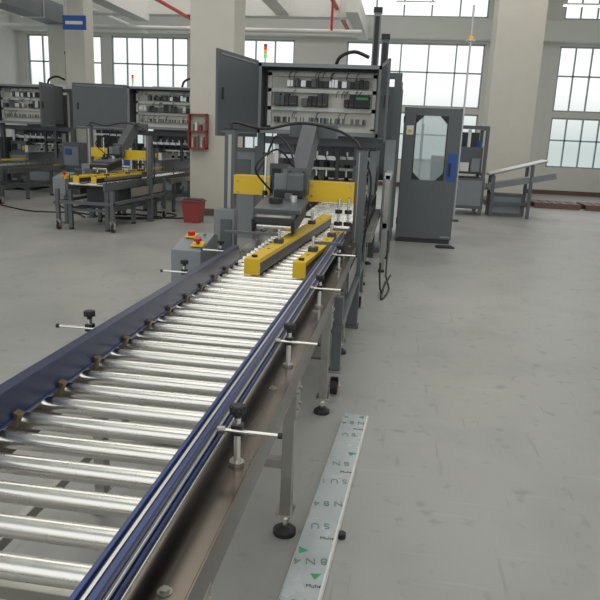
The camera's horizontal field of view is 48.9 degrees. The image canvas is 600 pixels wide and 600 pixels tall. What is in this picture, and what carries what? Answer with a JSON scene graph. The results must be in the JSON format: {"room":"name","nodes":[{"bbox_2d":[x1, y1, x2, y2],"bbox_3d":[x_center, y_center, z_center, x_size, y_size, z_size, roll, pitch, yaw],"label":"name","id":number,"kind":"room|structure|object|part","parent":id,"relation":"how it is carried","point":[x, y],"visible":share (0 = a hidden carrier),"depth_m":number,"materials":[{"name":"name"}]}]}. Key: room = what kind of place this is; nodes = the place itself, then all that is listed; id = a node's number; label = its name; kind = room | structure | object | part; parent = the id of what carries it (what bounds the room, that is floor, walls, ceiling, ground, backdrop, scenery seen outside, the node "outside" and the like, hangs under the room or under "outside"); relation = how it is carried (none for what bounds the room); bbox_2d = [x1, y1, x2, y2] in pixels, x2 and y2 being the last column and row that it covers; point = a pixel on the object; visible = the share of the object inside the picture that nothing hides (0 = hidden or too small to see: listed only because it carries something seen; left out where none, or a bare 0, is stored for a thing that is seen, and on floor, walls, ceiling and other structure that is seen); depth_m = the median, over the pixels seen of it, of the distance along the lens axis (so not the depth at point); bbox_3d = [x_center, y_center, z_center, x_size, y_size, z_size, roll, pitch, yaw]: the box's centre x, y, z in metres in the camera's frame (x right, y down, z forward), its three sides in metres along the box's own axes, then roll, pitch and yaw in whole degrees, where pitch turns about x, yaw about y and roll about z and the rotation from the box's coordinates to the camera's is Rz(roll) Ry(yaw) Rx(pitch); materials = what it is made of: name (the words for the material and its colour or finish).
{"room":"factory floor","nodes":[
{"label":"factory floor","id":0,"kind":"room"},
{"bbox_2d":[0,14,21,136],"bbox_3d":[-13.199,-6.006,11.586,0.200,8.200,29.000,4,14,8],"label":"wall","id":1,"kind":"structure","parent":0,"point":[9,63],"depth_m":24.89,"materials":[{"name":"paint"}]},
{"bbox_2d":[0,0,347,19],"bbox_3d":[-5.103,-8.815,19.719,13.100,0.550,0.400,4,14,8],"label":"trim","id":2,"kind":"structure","parent":1,"relation":"attached to","point":[299,9],"depth_m":19.00,"materials":[{"name":"paint"}]},
{"bbox_2d":[0,185,599,599],"bbox_3d":[-1.906,-1.107,11.067,23.400,0.100,29.200,4,14,8],"label":"floor","id":3,"kind":"structure","parent":0,"point":[475,378],"depth_m":4.28,"materials":[{"name":"grey concrete"}]},
{"bbox_2d":[0,158,53,198],"bbox_3d":[-6.560,-2.481,13.767,0.700,0.880,4.400,4,14,8],"label":"conveyor","id":4,"kind":"object","parent":3,"relation":"on","point":[27,163],"visible":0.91,"depth_m":14.84,"materials":[{"name":"silver metal"}]},
{"bbox_2d":[0,165,65,203],"bbox_3d":[-6.672,-2.881,13.572,1.419,1.739,5.022,4,14,8],"label":"machine","id":5,"kind":"object","parent":3,"relation":"on","point":[21,178],"visible":0.99,"depth_m":14.13,"materials":[{"name":"grey paint"}]},
{"bbox_2d":[48,28,66,94],"bbox_3d":[-7.563,-7.716,21.206,0.720,7.400,0.720,4,14,8],"label":"concrete column","id":6,"kind":"structure","parent":3,"relation":"on","point":[56,36],"depth_m":20.86,"materials":[{"name":"paint"}]},
{"bbox_2d":[0,51,122,194],"bbox_3d":[-6.787,-4.627,17.127,3.340,3.420,4.204,4,14,8],"label":"machine","id":7,"kind":"object","parent":3,"relation":"on","point":[42,106],"visible":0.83,"depth_m":16.22,"materials":[{"name":"grey paint"}]},
{"bbox_3d":[-5.820,-4.490,15.238,0.072,0.980,0.806,3,14,2],"label":"cabinet door","id":8,"kind":"part","parent":7,"relation":"part of","materials":[{"name":"grey paint"}]},
{"bbox_2d":[64,0,96,146],"bbox_3d":[-5.401,-5.048,16.298,0.520,4.750,0.520,4,14,8],"label":"concrete column","id":9,"kind":"structure","parent":3,"relation":"on","point":[79,44],"depth_m":15.88,"materials":[{"name":"paint"}]},
{"bbox_2d":[92,0,148,20],"bbox_3d":[-5.739,-7.001,12.763,0.450,0.700,14.000,4,14,8],"label":"trim","id":10,"kind":"structure","parent":9,"relation":"on","point":[138,10],"depth_m":18.33,"materials":[{"name":"paint"}]},
{"bbox_2d":[62,0,85,29],"bbox_3d":[-5.078,-6.605,14.808,0.550,1.010,0.050,4,14,8],"label":"hanging sign","id":11,"kind":"object","parent":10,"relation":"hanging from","point":[70,22],"visible":1,"depth_m":14.88,"materials":[{"name":"blue plastic"}]},
{"bbox_2d":[1,202,182,219],"bbox_3d":[-4.205,-1.799,13.184,2.972,0.037,3.178,-6,16,-31],"label":"cable bundle","id":12,"kind":"object","parent":3,"relation":"on","point":[75,212],"visible":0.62,"depth_m":12.64,"materials":[{"name":"black rubber"}]},
{"bbox_2d":[53,122,189,232],"bbox_3d":[-3.129,-2.507,12.682,1.419,1.739,5.022,4,14,8],"label":"machine","id":13,"kind":"object","parent":3,"relation":"on","point":[111,158],"visible":0.97,"depth_m":11.58,"materials":[{"name":"grey paint"}]},
{"bbox_3d":[-3.265,-2.286,11.948,1.250,1.650,0.160,4,14,8],"label":"portal frame","id":14,"kind":"part","parent":13,"relation":"part of","materials":[{"name":"grey paint"}]},
{"bbox_3d":[-2.995,-2.014,12.818,1.115,0.729,4.950,4,14,8],"label":"frame","id":15,"kind":"part","parent":13,"relation":"part of","materials":[{"name":"grey paint"}]},
{"bbox_3d":[-3.072,-2.810,12.041,0.765,0.840,1.000,4,14,8],"label":"support arm","id":16,"kind":"part","parent":13,"relation":"part of","materials":[{"name":"grey paint"}]},
{"bbox_2d":[64,165,189,231],"bbox_3d":[-3.063,-2.038,12.589,0.700,0.880,4.400,4,14,8],"label":"conveyor","id":17,"kind":"object","parent":3,"relation":"on","point":[159,175],"visible":0.7,"depth_m":11.37,"materials":[{"name":"silver metal"}]},
{"bbox_2d":[72,75,244,197],"bbox_3d":[-3.191,-4.176,15.935,3.340,3.420,4.204,4,14,8],"label":"machine","id":18,"kind":"object","parent":3,"relation":"on","point":[165,110],"visible":0.52,"depth_m":14.82,"materials":[{"name":"grey paint"}]},
{"bbox_3d":[-4.430,-4.277,14.618,1.187,0.980,0.074,2,14,-3],"label":"cabinet door","id":19,"kind":"part","parent":18,"relation":"part of","materials":[{"name":"grey paint"}]},
{"bbox_3d":[-2.692,-3.839,16.579,1.980,2.500,2.969,4,14,8],"label":"frame","id":20,"kind":"part","parent":18,"relation":"part of","materials":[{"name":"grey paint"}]},
{"bbox_2d":[0,202,374,599],"bbox_3d":[-0.096,-0.022,4.848,1.029,0.919,8.700,4,14,8],"label":"conveyor","id":21,"kind":"object","parent":3,"relation":"on","point":[233,346],"visible":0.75,"depth_m":2.01,"materials":[{"name":"silver metal"}]},
{"bbox_3d":[-0.733,0.133,2.567,0.046,0.103,3.950,4,14,8],"label":"guide rail","id":22,"kind":"part","parent":21,"relation":"part of","materials":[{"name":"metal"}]},
{"bbox_3d":[-0.045,0.053,2.959,0.060,0.070,4.950,4,14,8],"label":"guide rail","id":23,"kind":"part","parent":21,"relation":"part of","materials":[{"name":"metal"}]},
{"bbox_2d":[181,198,206,222],"bbox_3d":[-1.956,-1.647,12.142,0.390,0.430,0.330,4,14,8],"label":"storage bin","id":24,"kind":"object","parent":3,"relation":"on","point":[193,209],"visible":1,"depth_m":12.01,"materials":[{"name":"red plastic"}]},
{"bbox_2d":[190,0,245,215],"bbox_3d":[-1.581,-5.386,12.801,0.880,7.400,0.880,4,14,8],"label":"concrete column","id":25,"kind":"structure","parent":3,"relation":"on","point":[214,24],"depth_m":12.70,"materials":[{"name":"paint"}]},
{"bbox_2d":[188,113,208,148],"bbox_3d":[-1.980,-3.277,12.830,0.370,0.660,0.165,4,14,8],"label":"upper cabinet","id":26,"kind":"object","parent":25,"relation":"attached to","point":[198,124],"visible":1,"depth_m":12.84,"materials":[{"name":"red metal"}]},
{"bbox_2d":[262,0,289,14],"bbox_3d":[-0.973,-7.706,15.842,0.400,0.500,6.300,4,14,8],"label":"trim","id":27,"kind":"structure","parent":25,"relation":"attached to","point":[277,6],"depth_m":18.04,"materials":[{"name":"paint"}]},
{"bbox_2d":[224,146,256,239],"bbox_3d":[-0.870,-1.937,9.973,0.540,2.120,0.105,4,14,8],"label":"cabinet","id":28,"kind":"object","parent":3,"relation":"on","point":[247,157],"visible":0.31,"depth_m":10.02,"materials":[{"name":"grey metal"}]},
{"bbox_2d":[171,121,380,393],"bbox_3d":[0.067,-0.830,6.437,1.419,1.739,5.022,4,14,8],"label":"machine","id":29,"kind":"object","parent":3,"relation":"on","point":[285,211],"visible":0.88,"depth_m":5.47,"materials":[{"name":"grey paint"}]},
{"bbox_3d":[-0.069,-0.608,5.702,1.250,1.650,0.160,4,14,8],"label":"portal frame","id":30,"kind":"part","parent":29,"relation":"part of","materials":[{"name":"grey paint"}]},
{"bbox_3d":[0.124,-1.133,5.796,0.765,0.840,1.000,4,14,8],"label":"support arm","id":31,"kind":"part","parent":29,"relation":"part of","materials":[{"name":"grey paint"}]},
{"bbox_3d":[0.201,-0.337,6.572,1.115,0.729,4.950,4,14,8],"label":"frame","id":32,"kind":"part","parent":29,"relation":"part of","materials":[{"name":"grey paint"}]},
{"bbox_2d":[215,7,402,272],"bbox_3d":[0.432,-2.519,9.845,2.207,3.420,4.664,4,14,8],"label":"machine","id":33,"kind":"object","parent":3,"relation":"on","point":[360,100],"visible":0.78,"depth_m":8.99,"materials":[{"name":"grey paint"}]},
{"bbox_3d":[-0.780,-2.553,8.262,0.074,0.980,1.183,7,15,18],"label":"cabinet door","id":34,"kind":"part","parent":33,"relation":"part of","materials":[{"name":"grey paint"}]},
{"bbox_3d":[0.575,-2.253,10.716,1.980,2.500,2.969,4,14,8],"label":"frame","id":35,"kind":"part","parent":33,"relation":"part of","materials":[{"name":"grey paint"}]},
{"bbox_3d":[1.057,-2.475,8.270,0.073,0.980,0.628,3,14,1],"label":"cabinet door","id":36,"kind":"part","parent":33,"relation":"part of","materials":[{"name":"grey paint"}]},
{"bbox_3d":[1.205,-1.394,9.182,0.140,1.620,2.280,4,14,8],"label":"rail","id":37,"kind":"part","parent":33,"relation":"part of","materials":[{"name":"silver metal"}]},
{"bbox_2d":[278,413,367,599],"bbox_3d":[0.110,0.950,2.760,0.172,0.047,2.300,5,14,11],"label":"channel","id":38,"kind":"object","parent":3,"relation":"on","point":[306,578],"visible":1,"depth_m":2.77,"materials":[{"name":"white plastic"}]},
{"bbox_2d":[294,557,326,564],"bbox_3d":[0.040,0.989,2.498,0.128,0.001,0.039,2,14,0],"label":"print","id":39,"kind":"object","parent":38,"relation":"on","point":[297,560],"depth_m":2.50},
{"bbox_2d":[311,523,328,528],"bbox_3d":[0.084,0.934,2.728,0.075,0.001,0.039,2,14,0],"label":"print","id":40,"kind":"object","parent":38,"relation":"on","point":[313,525],"depth_m":2.73},
{"bbox_2d":[314,501,341,505],"bbox_3d":[0.123,0.894,2.898,0.125,0.001,0.039,2,14,0],"label":"print","id":41,"kind":"object","parent":38,"relation":"on","point":[316,503],"depth_m":2.90},
{"bbox_2d":[322,180,376,246],"bbox_3d":[0.821,-1.395,10.668,0.700,0.880,3.200,4,14,8],"label":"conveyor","id":42,"kind":"object","parent":3,"relation":"on","point":[373,197],"visible":0.12,"depth_m":11.02,"materials":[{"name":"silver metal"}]},
{"bbox_2d":[379,231,390,299],"bbox_3d":[0.989,-0.420,7.546,0.122,0.517,1.816,4,14,8],"label":"power cable","id":43,"kind":"object","parent":3,"relation":"on","point":[386,281],"visible":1,"depth_m":7.44,"materials":[{"name":"black rubber"}]},
{"bbox_2d":[395,107,462,243],"bbox_3d":[2.146,-2.114,11.186,0.907,2.140,1.270,4,14,8],"label":"tall cabinet","id":44,"kind":"object","parent":3,"relation":"on","point":[425,207],"visible":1,"depth_m":10.68,"materials":[{"name":"grey metal"}]},
{"bbox_2d":[435,245,454,248],"bbox_3d":[2.293,-0.847,10.461,0.280,0.040,0.160,2,14,-2],"label":"foot pedal","id":45,"kind":"object","parent":3,"relation":"on","point":[436,246],"visible":1,"depth_m":10.41,"materials":[{"name":"black rubber"}]},
{"bbox_2d":[452,5,474,221],"bbox_3d":[3.374,-3.780,13.646,0.200,4.300,0.200,4,14,8],"label":"pole","id":46,"kind":"object","parent":3,"relation":"on","point":[470,39],"visible":0.98,"depth_m":13.56,"materials":[{"name":"metal"}]},
{"bbox_2d":[455,125,489,215],"bbox_3d":[4.022,-3.131,15.878,0.740,2.030,1.310,4,14,8],"label":"machine","id":47,"kind":"object","parent":3,"relation":"on","point":[470,189],"visible":0.59,"depth_m":15.34,"materials":[{"name":"grey paint"}]},
{"bbox_2d":[479,0,548,196],"bbox_3d":[6.211,-6.639,19.273,1.320,7.400,1.320,4,14,8],"label":"concrete column","id":48,"kind":"structure","parent":3,"relation":"on","point":[518,26],"depth_m":18.79,"materials":[{"name":"paint"}]},
{"bbox_2d":[484,159,556,218],"bbox_3d":[5.119,-2.626,15.450,1.644,1.347,0.774,8,15,22],"label":"conveyor","id":49,"kind":"object","parent":3,"relation":"on","point":[497,203],"visible":1,"depth_m":15.41,"materials":[{"name":"grey metal"}]},
{"bbox_2d":[483,197,599,210],"bbox_3d":[7.119,-2.686,18.566,3.900,0.145,1.100,4,14,8],"label":"wooden pallets","id":50,"kind":"object","parent":3,"relation":"on","point":[550,204],"visible":0.59,"depth_m":18.09,"materials":[{"name":"brown wood"}]},
{"bbox_2d":[17,0,599,192],"bbox_3d":[0.486,-8.468,24.012,23.400,8.200,0.200,4,14,8],"label":"wall","id":51,"kind":"structure","parent":0,"point":[309,50],"depth_m":23.46,"materials":[{"name":"paint"}]},
{"bbox_2d":[27,34,101,83],"bbox_3d":[-9.003,-9.036,25.369,3.000,2.150,0.070,4,14,8],"label":"window","id":52,"kind":"structure","parent":51,"relation":"in","point":[28,35],"depth_m":25.41,"materials":[{"name":"metal"}]},
{"bbox_2d":[112,36,187,86],"bbox_3d":[-5.646,-8.774,24.898,3.000,2.150,0.070,4,14,8],"label":"window","id":53,"kind":"structure","parent":51,"relation":"in","point":[113,37],"depth_m":24.81,"materials":[{"name":"metal"}]},
{"bbox_2d":[253,133,273,153],"bbox_3d":[-2.083,-6.426,24.893,3.600,1.700,0.070,4,14,8],"label":"window","id":54,"kind":"structure","parent":51,"relation":"in","point":[272,133],"depth_m":24.90,"materials":[{"name":"glass"}]},
{"bbox_2d":[245,39,294,62],"bbox_3d":[-1.992,-8.488,24.385,3.600,2.150,0.070,4,14,8],"label":"window","id":55,"kind":"structure","parent":51,"relation":"in","point":[255,40],"depth_m":24.03,"materials":[{"name":"glass"}]},
{"bbox_2d":[10,14,599,43],"bbox_3d":[0.496,-9.685,23.407,23.000,0.650,0.400,4,14,8],"label":"trim","id":56,"kind":"structure","parent":51,"relation":"attached to","point":[556,31],"depth_m":22.82,"materials":[{"name":"paint"}]},
{"bbox_2d":[345,0,368,39],"bbox_3d":[1.821,-8.745,20.560,0.350,0.500,5.100,4,14,8],"label":"trim","id":57,"kind":"structure","parent":51,"relation":"attached to","point":[354,10],"depth_m":19.36,"materials":[{"name":"paint"}]},
{"bbox_2d":[346,42,484,108],"bbox_3d":[4.030,-8.017,23.541,4.800,2.150,0.070,4,14,8],"label":"window","id":58,"kind":"structure","parent":51,"relation":"in","point":[428,44],"depth_m":23.36,"materials":[{"name":"metal"}]},
{"bbox_2d":[366,0,489,17],"bbox_3d":[4.151,-10.782,22.860,4.800,1.850,0.070,4,14,8],"label":"window","id":59,"kind":"structure","parent":51,"relation":"in","point":[403,15],"depth_m":22.92,"materials":[{"name":"metal"}]},
{"bbox_2d":[268,175,599,196],"bbox_3d":[0.298,-4.538,24.867,23.000,0.150,0.020,4,14,8],"label":"baseboard","id":60,"kind":"structure","parent":51,"relation":"attached to","point":[534,191],"depth_m":23.61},
{"bbox_2d":[398,112,477,159],"bbox_3d":[3.940,-5.955,24.048,4.800,1.700,0.070,4,14,8],"label":"window","id":61,"kind":"structure","parent":51,"relation":"in","point":[402,112],"depth_m":23.83,"materials":[{"name":"metal"}]},
{"bbox_2d":[545,118,599,169],"bbox_3d":[10.111,-5.473,23.183,2.700,1.700,0.070,4,14,8],"label":"window","id":62,"kind":"structure","parent":51,"relation":"in","point":[596,141],"depth_m":23.21,"materials":[{"name":"metal"}]},
{"bbox_2d":[552,46,599,112],"bbox_3d":[10.201,-7.534,22.675,2.700,2.150,0.070,4,14,8],"label":"window","id":63,"kind":"structure","parent":51,"relation":"in","point":[575,48],"depth_m":22.73,"materials":[{"name":"metal"}]},
{"bbox_2d":[564,0,599,19],"bbox_3d":[10.322,-10.299,21.994,2.700,1.850,0.070,4,14,8],"label":"window","id":64,"kind":"structure","parent":51,"relation":"in","point":[598,10],"depth_m":22.26,"materials":[{"name":"metal"}]},
{"bbox_3d":[-1.553,-9.184,9.078,23.400,0.150,29.200,4,14,8],"label":"ceiling","id":65,"kind":"structure","parent":0,"visible":0},
{"bbox_2d":[0,0,63,23],"bbox_3d":[-7.848,-8.577,13.642,0.660,3.720,11.830,4,14,8],"label":"ventilation duct","id":66,"kind":"object","parent":65,"relation":"hanging from","point":[44,11],"visible":0.75,"depth_m":17.86,"materials":[{"name":"metal"}]},
{"bbox_2d":[0,0,361,34],"bbox_3d":[0.181,-8.422,14.603,19.012,3.800,16.000,4,14,8],"label":"pipe","id":67,"kind":"object","parent":65,"relation":"hanging from","point":[126,26],"visible":0.84,"depth_m":18.67,"materials":[{"name":"metal"}]},
{"bbox_2d":[396,1,435,4],"bbox_3d":[3.667,-10.405,20.337,1.200,2.397,0.120,4,14,8],"label":"lamp","id":68,"kind":"object","parent":65,"relation":"hanging from","point":[397,2],"visible":1,"depth_m":20.57,"materials":[{"name":"white plastic"}]},
{"bbox_2d":[562,0,599,6],"bbox_3d":[8.603,-10.019,19.645,1.200,2.397,0.120,4,14,8],"label":"lamp","id":69,"kind":"object","parent":65,"relation":"hanging from","point":[566,4],"visible":1,"depth_m":19.90,"materials":[{"name":"white plastic"}]}
]}

